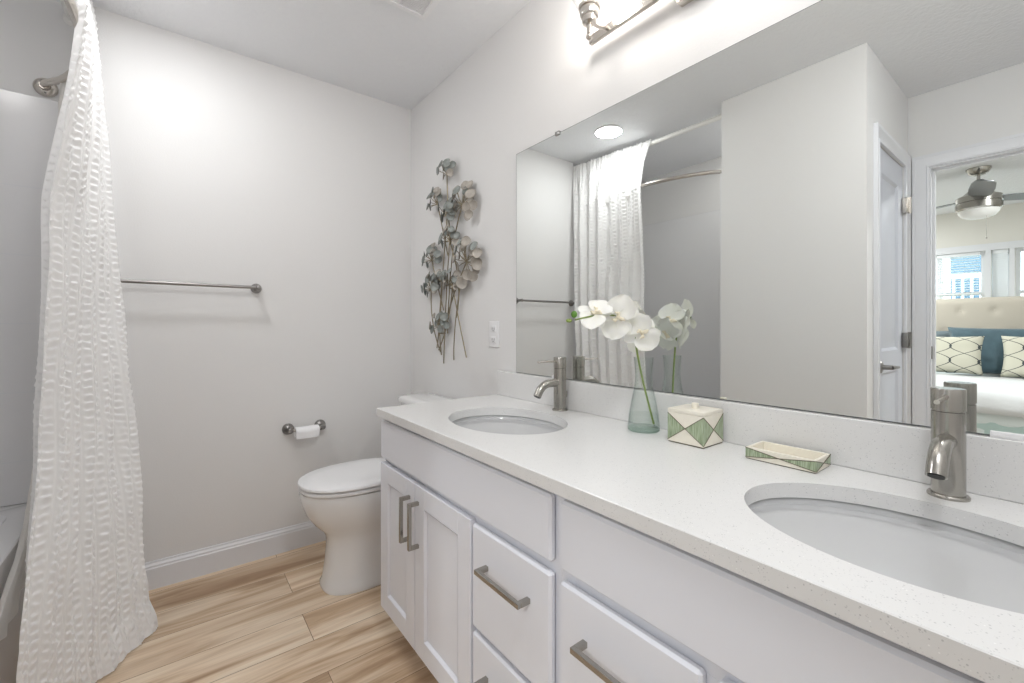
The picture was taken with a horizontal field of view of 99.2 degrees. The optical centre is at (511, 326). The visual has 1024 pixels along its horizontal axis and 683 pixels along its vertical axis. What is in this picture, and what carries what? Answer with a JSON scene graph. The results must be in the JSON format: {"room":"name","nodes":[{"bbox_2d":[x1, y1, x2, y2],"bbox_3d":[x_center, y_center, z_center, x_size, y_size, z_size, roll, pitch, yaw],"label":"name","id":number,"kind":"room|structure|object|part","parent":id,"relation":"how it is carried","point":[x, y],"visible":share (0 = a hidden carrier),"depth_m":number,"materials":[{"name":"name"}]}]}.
{"room":"bathroom","nodes":[
{"label":"bathroom","id":0,"kind":"room"},
{"bbox_2d":[0,0,73,100],"bbox_3d":[-2.103,-0.087,1.615,0.806,2.441,0.120,0,0,-38],"label":"wall","id":1,"kind":"structure","parent":0,"point":[36,42],"depth_m":1.71,"materials":[{"name":"white paint"}]},
{"bbox_2d":[0,89,57,506],"bbox_3d":[-1.690,-0.110,1.070,0.790,1.584,1.246,0,0,-38],"label":"shower surround","id":2,"kind":"object","parent":1,"relation":"attached to","point":[28,123],"visible":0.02,"depth_m":1.68,"materials":[{"name":"white plastic"}]},
{"bbox_2d":[32,0,77,96],"bbox_3d":[-1.420,-0.950,1.280,0.226,0.072,1.245,0,0,-38],"label":"shower rod","id":3,"kind":"object","parent":1,"relation":"attached to","point":[46,87],"visible":0.68,"depth_m":1.68,"materials":[{"name":"silver metal"}]},
{"bbox_2d":[0,82,65,640],"bbox_3d":[-1.564,-0.042,1.408,0.055,1.849,0.740,0,0,-34],"label":"liner","id":4,"kind":"object","parent":3,"relation":"hanging from","point":[9,601],"visible":0.1,"depth_m":1.31,"materials":[{"name":"white fabric"}]},
{"bbox_2d":[60,0,72,25],"bbox_3d":[-1.414,-1.253,1.285,0.052,0.052,1.247,0,0,-38],"label":"curtain rod","id":5,"kind":"object","parent":1,"relation":"attached to","point":[66,17],"visible":0.49,"depth_m":1.74,"materials":[{"name":"metal"}]},
{"bbox_2d":[16,0,157,682],"bbox_3d":[-1.399,-0.075,1.505,0.260,2.405,0.755,0,0,-33],"label":"shower curtain","id":6,"kind":"object","parent":5,"relation":"hanging from","point":[87,604],"visible":1,"depth_m":1.39,"materials":[{"name":"white fabric"}]},
{"bbox_2d":[93,6,410,562],"bbox_3d":[-1.215,-0.087,2.269,1.400,2.441,0.175,0,0,-38],"label":"wall","id":7,"kind":"structure","parent":0,"point":[228,167],"depth_m":2.10,"materials":[{"name":"white paint"}]},
{"bbox_2d":[120,279,261,292],"bbox_3d":[-1.446,-0.188,1.926,0.608,0.048,0.083,0,0,-38],"label":"towel bar","id":8,"kind":"object","parent":7,"relation":"attached to","point":[255,288],"visible":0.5,"depth_m":1.92,"materials":[{"name":"silver metal"}]},
{"bbox_3d":[-1.225,-0.188,2.098,0.048,0.048,0.083,0,0,-38],"label":"post","id":9,"kind":"part","parent":8,"relation":"part of","materials":[{"name":"silver metal"}]},
{"bbox_2d":[145,521,325,590],"bbox_3d":[-1.157,1.074,2.194,1.400,0.118,0.015,0,0,-38],"label":"baseboard","id":10,"kind":"structure","parent":7,"relation":"attached to","point":[174,569],"depth_m":2.05,"materials":[{"name":"white paint"}]},
{"bbox_2d":[282,419,325,434],"bbox_3d":[-1.057,0.518,2.236,0.209,0.056,0.071,0,0,-38],"label":"toilet paper holder","id":11,"kind":"object","parent":7,"relation":"attached to","point":[288,428],"visible":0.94,"depth_m":2.21,"materials":[{"name":"silver metal"}]},
{"bbox_3d":[-1.117,0.518,2.189,0.056,0.056,0.071,0,0,-38],"label":"post","id":12,"kind":"part","parent":11,"relation":"part of","materials":[{"name":"silver metal"}]},
{"bbox_2d":[294,424,319,438],"bbox_3d":[-1.041,0.530,2.216,0.109,0.056,0.055,0,0,-38],"label":"toilet paper roll","id":13,"kind":"object","parent":11,"relation":"on","point":[302,432],"visible":0.96,"depth_m":2.20,"materials":[{"name":"white paper"}]},
{"bbox_3d":[-0.996,0.518,2.283,0.056,0.056,0.071,0,0,-38],"label":"post","id":14,"kind":"part","parent":11,"relation":"part of","materials":[{"name":"silver metal"}]},
{"bbox_2d":[95,541,437,682],"bbox_3d":[-0.585,1.183,0.847,2.386,0.100,3.195,0,0,-38],"label":"floor","id":15,"kind":"structure","parent":0,"point":[270,619],"depth_m":1.61,"materials":[{"name":"brown wood"}]},
{"bbox_2d":[0,503,26,682],"bbox_3d":[-1.734,0.908,1.037,0.680,0.450,1.245,0,0,-38],"label":"bathtub","id":16,"kind":"object","parent":15,"relation":"on","point":[11,517],"visible":0.22,"depth_m":1.37,"materials":[{"name":"white ceramic"}]},
{"bbox_2d":[298,393,450,595],"bbox_3d":[-0.620,0.747,2.050,0.701,0.774,0.444,0,0,-38],"label":"toilet","id":17,"kind":"object","parent":15,"relation":"on","point":[342,500],"visible":0.41,"depth_m":1.86,"materials":[{"name":"white ceramic"}]},
{"bbox_3d":[-0.703,0.692,1.986,0.487,0.017,0.368,0,0,-38],"label":"seat","id":18,"kind":"part","parent":17,"relation":"part of","materials":[{"name":"white plastic"}]},
{"bbox_3d":[-0.704,0.667,1.985,0.490,0.024,0.374,0,0,-38],"label":"lid","id":19,"kind":"part","parent":17,"relation":"part of","materials":[{"name":"white plastic"}]},
{"bbox_3d":[-0.416,0.379,2.208,0.184,0.037,0.444,0,0,-38],"label":"tank lid","id":20,"kind":"part","parent":17,"relation":"part of","materials":[{"name":"white ceramic"}]},
{"bbox_2d":[381,420,561,682],"bbox_3d":[0.002,0.727,1.373,0.569,0.812,0.917,0,0,-38],"label":"vanity cabinet","id":21,"kind":"object","parent":15,"relation":"on","point":[471,570],"visible":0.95,"depth_m":1.12,"materials":[{"name":"white paint"}]},
{"bbox_3d":[-0.383,0.748,1.475,0.018,0.520,0.280,0,0,-38],"label":"door","id":22,"kind":"part","parent":21,"relation":"part of","materials":[{"name":"white paint"}]},
{"bbox_3d":[-0.339,0.606,1.376,0.034,0.142,0.011,0,0,-38],"label":"handle","id":23,"kind":"part","parent":21,"relation":"part of","materials":[{"name":"silver metal"}]},
{"bbox_3d":[-0.301,0.606,1.327,0.034,0.142,0.011,0,0,-38],"label":"handle","id":24,"kind":"part","parent":21,"relation":"part of","materials":[{"name":"silver metal"}]},
{"bbox_3d":[-0.197,0.748,1.234,0.018,0.520,0.320,0,0,-38],"label":"door","id":25,"kind":"part","parent":21,"relation":"part of","materials":[{"name":"white paint"}]},
{"bbox_3d":[-0.193,0.404,1.230,0.018,0.135,0.900,0,0,-38],"label":"false drawer","id":26,"kind":"part","parent":21,"relation":"part of","materials":[{"name":"white paint"}]},
{"bbox_3d":[-0.026,0.843,0.972,0.034,0.011,0.166,0,0,-38],"label":"handle","id":27,"kind":"part","parent":21,"relation":"part of","materials":[{"name":"silver metal"}]},
{"bbox_3d":[-0.005,0.885,0.988,0.018,0.245,0.288,0,0,-38],"label":"drawer","id":28,"kind":"part","parent":21,"relation":"part of","materials":[{"name":"white paint"}]},
{"bbox_3d":[-0.026,0.577,0.972,0.034,0.011,0.166,0,0,-38],"label":"handle","id":29,"kind":"part","parent":21,"relation":"part of","materials":[{"name":"silver metal"}]},
{"bbox_3d":[-0.005,0.622,0.988,0.018,0.257,0.288,0,0,-38],"label":"drawer","id":30,"kind":"part","parent":21,"relation":"part of","materials":[{"name":"white paint"}]},
{"bbox_2d":[377,371,1023,682],"bbox_3d":[0.292,0.256,1.017,0.550,0.130,1.841,0,0,-38],"label":"countertop","id":31,"kind":"structure","parent":21,"relation":"on","point":[609,458],"depth_m":0.80,"materials":[{"name":"stone"}]},
{"bbox_2d":[452,415,563,434],"bbox_3d":[-0.019,0.400,1.387,0.378,0.157,0.488,0,0,-38],"label":"basin","id":32,"kind":"object","parent":31,"relation":"in","point":[500,424],"visible":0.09,"depth_m":1.48,"materials":[{"name":"grey ceramic"}]},
{"bbox_2d":[533,357,567,411],"bbox_3d":[0.135,0.200,1.512,0.152,0.187,0.055,0,0,-38],"label":"faucet","id":33,"kind":"object","parent":31,"relation":"on","point":[559,381],"visible":1,"depth_m":1.52,"materials":[{"name":"silver metal"}]},
{"bbox_3d":[0.117,0.212,1.498,0.107,0.062,0.027,0,0,-38],"label":"spout","id":34,"kind":"part","parent":33,"relation":"part of","materials":[{"name":"silver metal"}]},
{"bbox_3d":[0.122,0.119,1.501,0.084,0.008,0.008,0,0,-38],"label":"lever","id":35,"kind":"part","parent":33,"relation":"part of","materials":[{"name":"silver metal"}]},
{"bbox_2d":[667,402,723,448],"bbox_3d":[0.467,0.243,1.112,0.098,0.100,0.098,0,0,-38],"label":"lidded box","id":36,"kind":"object","parent":31,"relation":"on","point":[694,424],"visible":1,"depth_m":1.08,"materials":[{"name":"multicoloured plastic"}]},
{"bbox_3d":[0.467,0.211,1.112,0.096,0.009,0.096,0,0,-38],"label":"lid","id":37,"kind":"part","parent":36,"relation":"part of","materials":[{"name":"beige ceramic"}]},
{"bbox_3d":[0.467,0.200,1.112,0.017,0.014,0.017,0,0,-38],"label":"knob","id":38,"kind":"part","parent":36,"relation":"part of","materials":[{"name":"beige ceramic"}]},
{"bbox_2d":[745,441,830,473],"bbox_3d":[0.596,0.280,0.946,0.085,0.026,0.138,0,0,-38],"label":"tray","id":39,"kind":"object","parent":31,"relation":"on","point":[811,461],"visible":1,"depth_m":0.93,"materials":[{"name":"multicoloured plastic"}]},
{"bbox_2d":[748,497,1023,613],"bbox_3d":[0.569,0.400,0.621,0.378,0.157,0.488,0,0,-38],"label":"basin","id":40,"kind":"object","parent":31,"relation":"in","point":[940,557],"visible":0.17,"depth_m":0.66,"materials":[{"name":"grey ceramic"}]},
{"bbox_2d":[925,386,970,501],"bbox_3d":[0.722,0.200,0.729,0.152,0.187,0.055,0,0,-38],"label":"faucet","id":41,"kind":"object","parent":31,"relation":"on","point":[945,465],"visible":1,"depth_m":0.73,"materials":[{"name":"silver metal"}]},
{"bbox_3d":[0.704,0.212,0.715,0.107,0.062,0.027,0,0,-38],"label":"spout","id":42,"kind":"part","parent":41,"relation":"part of","materials":[{"name":"silver metal"}]},
{"bbox_3d":[0.708,0.119,0.719,0.084,0.008,0.008,0,0,-38],"label":"lever","id":43,"kind":"part","parent":41,"relation":"part of","materials":[{"name":"silver metal"}]},
{"bbox_3d":[0.373,0.189,1.236,0.088,0.206,0.088,0,0,-38],"label":"glass vase","id":44,"kind":"object","parent":31,"relation":"on","visible":0},
{"bbox_2d":[566,294,660,423],"bbox_3d":[0.270,0.093,1.211,0.276,0.367,0.115,0,0,-17],"label":"orchid spray","id":45,"kind":"object","parent":44,"relation":"in","point":[621,316],"visible":1,"depth_m":1.20,"materials":[{"name":"white plant"}]},
{"bbox_3d":[0.258,-0.006,1.191,0.189,0.059,0.004,0,0,-18],"label":"stem","id":46,"kind":"part","parent":45,"relation":"part of","materials":[{"name":"green plant"}]},
{"bbox_3d":[0.230,-0.035,1.182,0.097,0.081,0.072,0,0,0],"label":"flower","id":47,"kind":"part","parent":45,"relation":"part of","materials":[{"name":"white plant"}]},
{"bbox_3d":[0.290,-0.027,1.196,0.112,0.126,0.020,0,0,22],"label":"flower","id":48,"kind":"part","parent":45,"relation":"part of","materials":[{"name":"white plant"}]},
{"bbox_3d":[0.354,-0.017,1.245,0.057,0.116,0.090,0,0,-38],"label":"flower","id":49,"kind":"part","parent":45,"relation":"part of","materials":[{"name":"white plant"}]},
{"bbox_3d":[0.368,0.023,1.252,0.092,0.101,0.046,0,0,42],"label":"flower","id":50,"kind":"part","parent":45,"relation":"part of","materials":[{"name":"white plant"}]},
{"bbox_3d":[0.360,0.013,1.205,0.100,0.107,0.034,0,0,10],"label":"flower","id":51,"kind":"part","parent":45,"relation":"part of","materials":[{"name":"white plant"}]},
{"bbox_3d":[0.373,0.150,1.231,0.067,0.254,0.009,0,0,-20],"label":"stem","id":52,"kind":"part","parent":45,"relation":"part of","materials":[{"name":"green plant"}]},
{"bbox_2d":[561,497,984,682],"bbox_3d":[0.564,0.727,0.648,0.569,0.812,0.916,0,0,-38],"label":"vanity cabinet","id":53,"kind":"object","parent":15,"relation":"on","point":[637,606],"visible":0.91,"depth_m":0.64,"materials":[{"name":"white paint"}]},
{"bbox_3d":[0.167,0.577,0.723,0.034,0.011,0.166,0,0,-38],"label":"handle","id":54,"kind":"part","parent":53,"relation":"part of","materials":[{"name":"silver metal"}]},
{"bbox_3d":[0.188,0.622,0.739,0.018,0.257,0.288,0,0,-38],"label":"drawer","id":55,"kind":"part","parent":53,"relation":"part of","materials":[{"name":"white paint"}]},
{"bbox_3d":[0.385,0.748,0.484,0.018,0.520,0.306,0,0,-38],"label":"door","id":56,"kind":"part","parent":53,"relation":"part of","materials":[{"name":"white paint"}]},
{"bbox_2d":[54,0,530,109],"bbox_3d":[-1.757,-1.358,-0.729,6.170,0.100,5.240,0,0,-38],"label":"ceiling","id":57,"kind":"structure","parent":0,"point":[377,49],"depth_m":1.94,"materials":[{"name":"white paint"}]},
{"bbox_2d":[382,0,440,19],"bbox_3d":[-0.393,-1.298,1.657,0.270,0.020,0.270,0,0,-38],"label":"ceiling vent","id":58,"kind":"object","parent":57,"relation":"in","point":[421,9],"visible":1,"depth_m":1.75,"materials":[{"name":"white plastic"}]},
{"bbox_2d":[393,0,432,13],"bbox_3d":[-0.393,-1.294,1.657,0.210,0.009,0.210,0,0,-38],"label":"grille","id":59,"kind":"object","parent":58,"relation":"attached to","point":[412,6],"depth_m":1.75,"materials":[{"name":"white plastic"}]},
{"bbox_2d":[411,0,989,435],"bbox_3d":[0.311,-0.087,1.541,0.120,2.441,3.195,0,0,-38],"label":"wall","id":60,"kind":"structure","parent":0,"point":[539,76],"depth_m":1.89,"materials":[{"name":"white paint"}]},
{"bbox_2d":[421,158,481,362],"bbox_3d":[-0.317,-0.329,2.195,0.074,1.041,0.584,0,0,-38],"label":"flowers","id":61,"kind":"object","parent":60,"relation":"attached to","point":[459,279],"visible":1,"depth_m":2.17,"materials":[{"name":"grey metal"}]},
{"bbox_3d":[-0.407,-0.033,2.338,0.072,0.335,0.014,0,0,28],"label":"stem","id":62,"kind":"part","parent":61,"relation":"part of","materials":[{"name":"grey metal"}]},
{"bbox_3d":[-0.394,-0.222,2.316,0.092,0.272,0.007,0,0,35],"label":"stem","id":63,"kind":"part","parent":61,"relation":"part of","materials":[{"name":"grey metal"}]},
{"bbox_3d":[-0.383,-0.061,2.303,0.007,0.350,0.109,0,0,-24],"label":"stem","id":64,"kind":"part","parent":61,"relation":"part of","materials":[{"name":"grey metal"}]},
{"bbox_3d":[-0.361,-0.506,2.273,0.075,0.279,0.006,0,0,31],"label":"stem","id":65,"kind":"part","parent":61,"relation":"part of","materials":[{"name":"grey metal"}]},
{"bbox_3d":[-0.358,-0.316,2.268,0.008,0.500,0.135,0,0,-27],"label":"stem","id":66,"kind":"part","parent":61,"relation":"part of","materials":[{"name":"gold metal"}]},
{"bbox_3d":[-0.343,-0.042,2.251,0.007,0.333,0.197,0,0,-30],"label":"stem","id":67,"kind":"part","parent":61,"relation":"part of","materials":[{"name":"grey metal"}]},
{"bbox_3d":[-0.338,-0.120,2.241,0.009,0.623,0.114,0,0,-24],"label":"stem","id":68,"kind":"part","parent":61,"relation":"part of","materials":[{"name":"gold metal"}]},
{"bbox_3d":[-0.323,-0.601,2.223,0.010,0.349,0.031,0,0,42],"label":"stem","id":69,"kind":"part","parent":61,"relation":"part of","materials":[{"name":"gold metal"}]},
{"bbox_3d":[-0.283,-0.239,2.172,0.031,0.386,0.075,0,0,-38],"label":"stem","id":70,"kind":"part","parent":61,"relation":"part of","materials":[{"name":"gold metal"}]},
{"bbox_3d":[-0.286,-0.276,2.177,0.031,0.619,0.194,0,0,-38],"label":"stem","id":71,"kind":"part","parent":61,"relation":"part of","materials":[{"name":"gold metal"}]},
{"bbox_3d":[-0.275,-0.014,2.158,0.012,0.363,0.113,0,0,-24],"label":"stem","id":72,"kind":"part","parent":61,"relation":"part of","materials":[{"name":"gold metal"}]},
{"bbox_3d":[-0.275,-0.188,2.158,0.011,0.247,0.229,0,0,-31],"label":"stem","id":73,"kind":"part","parent":61,"relation":"part of","materials":[{"name":"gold metal"}]},
{"bbox_3d":[-0.259,-0.030,2.140,0.099,0.357,0.008,0,0,37],"label":"stem","id":74,"kind":"part","parent":61,"relation":"part of","materials":[{"name":"gold metal"}]},
{"bbox_2d":[489,321,498,346],"bbox_3d":[-0.081,0.032,1.940,0.009,0.116,0.072,0,0,-38],"label":"wall outlet","id":75,"kind":"object","parent":60,"relation":"attached to","point":[493,325],"visible":1,"depth_m":1.94,"materials":[{"name":"white plastic"}]},
{"bbox_2d":[491,326,495,331],"bbox_3d":[-0.082,0.008,1.939,0.005,0.028,0.034,0,0,-38],"label":"socket","id":76,"kind":"object","parent":75,"relation":"attached to","point":[493,328],"depth_m":1.94,"materials":[{"name":"grey plastic"}]},
{"bbox_2d":[491,336,495,342],"bbox_3d":[-0.082,0.056,1.939,0.005,0.028,0.034,0,0,-38],"label":"socket","id":77,"kind":"object","parent":75,"relation":"attached to","point":[493,338],"depth_m":1.94,"materials":[{"name":"grey plastic"}]},
{"bbox_2d":[578,0,692,45],"bbox_3d":[0.436,-0.995,1.129,0.188,0.238,0.718,0,0,-38],"label":"vanity light","id":78,"kind":"object","parent":60,"relation":"attached to","point":[589,10],"visible":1,"depth_m":1.32,"materials":[{"name":"silver metal"}]},
{"bbox_3d":[0.498,-0.945,1.177,0.030,0.095,0.104,0,0,-38],"label":"plate","id":79,"kind":"part","parent":78,"relation":"part of","materials":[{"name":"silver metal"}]},
{"bbox_2d":[497,371,1023,503],"bbox_3d":[0.503,0.242,1.178,0.020,0.102,1.837,0,0,-38],"label":"backsplash","id":80,"kind":"structure","parent":60,"relation":"attached to","point":[994,466],"depth_m":0.94,"materials":[{"name":"stone"}]},
{"bbox_2d":[516,0,1023,440],"bbox_3d":[0.507,-0.267,1.181,0.012,0.914,1.596,0,0,-38],"label":"wall mirror","id":81,"kind":"object","parent":60,"relation":"attached to","point":[822,211],"visible":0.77,"depth_m":0.97,"materials":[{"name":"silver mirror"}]}
]}

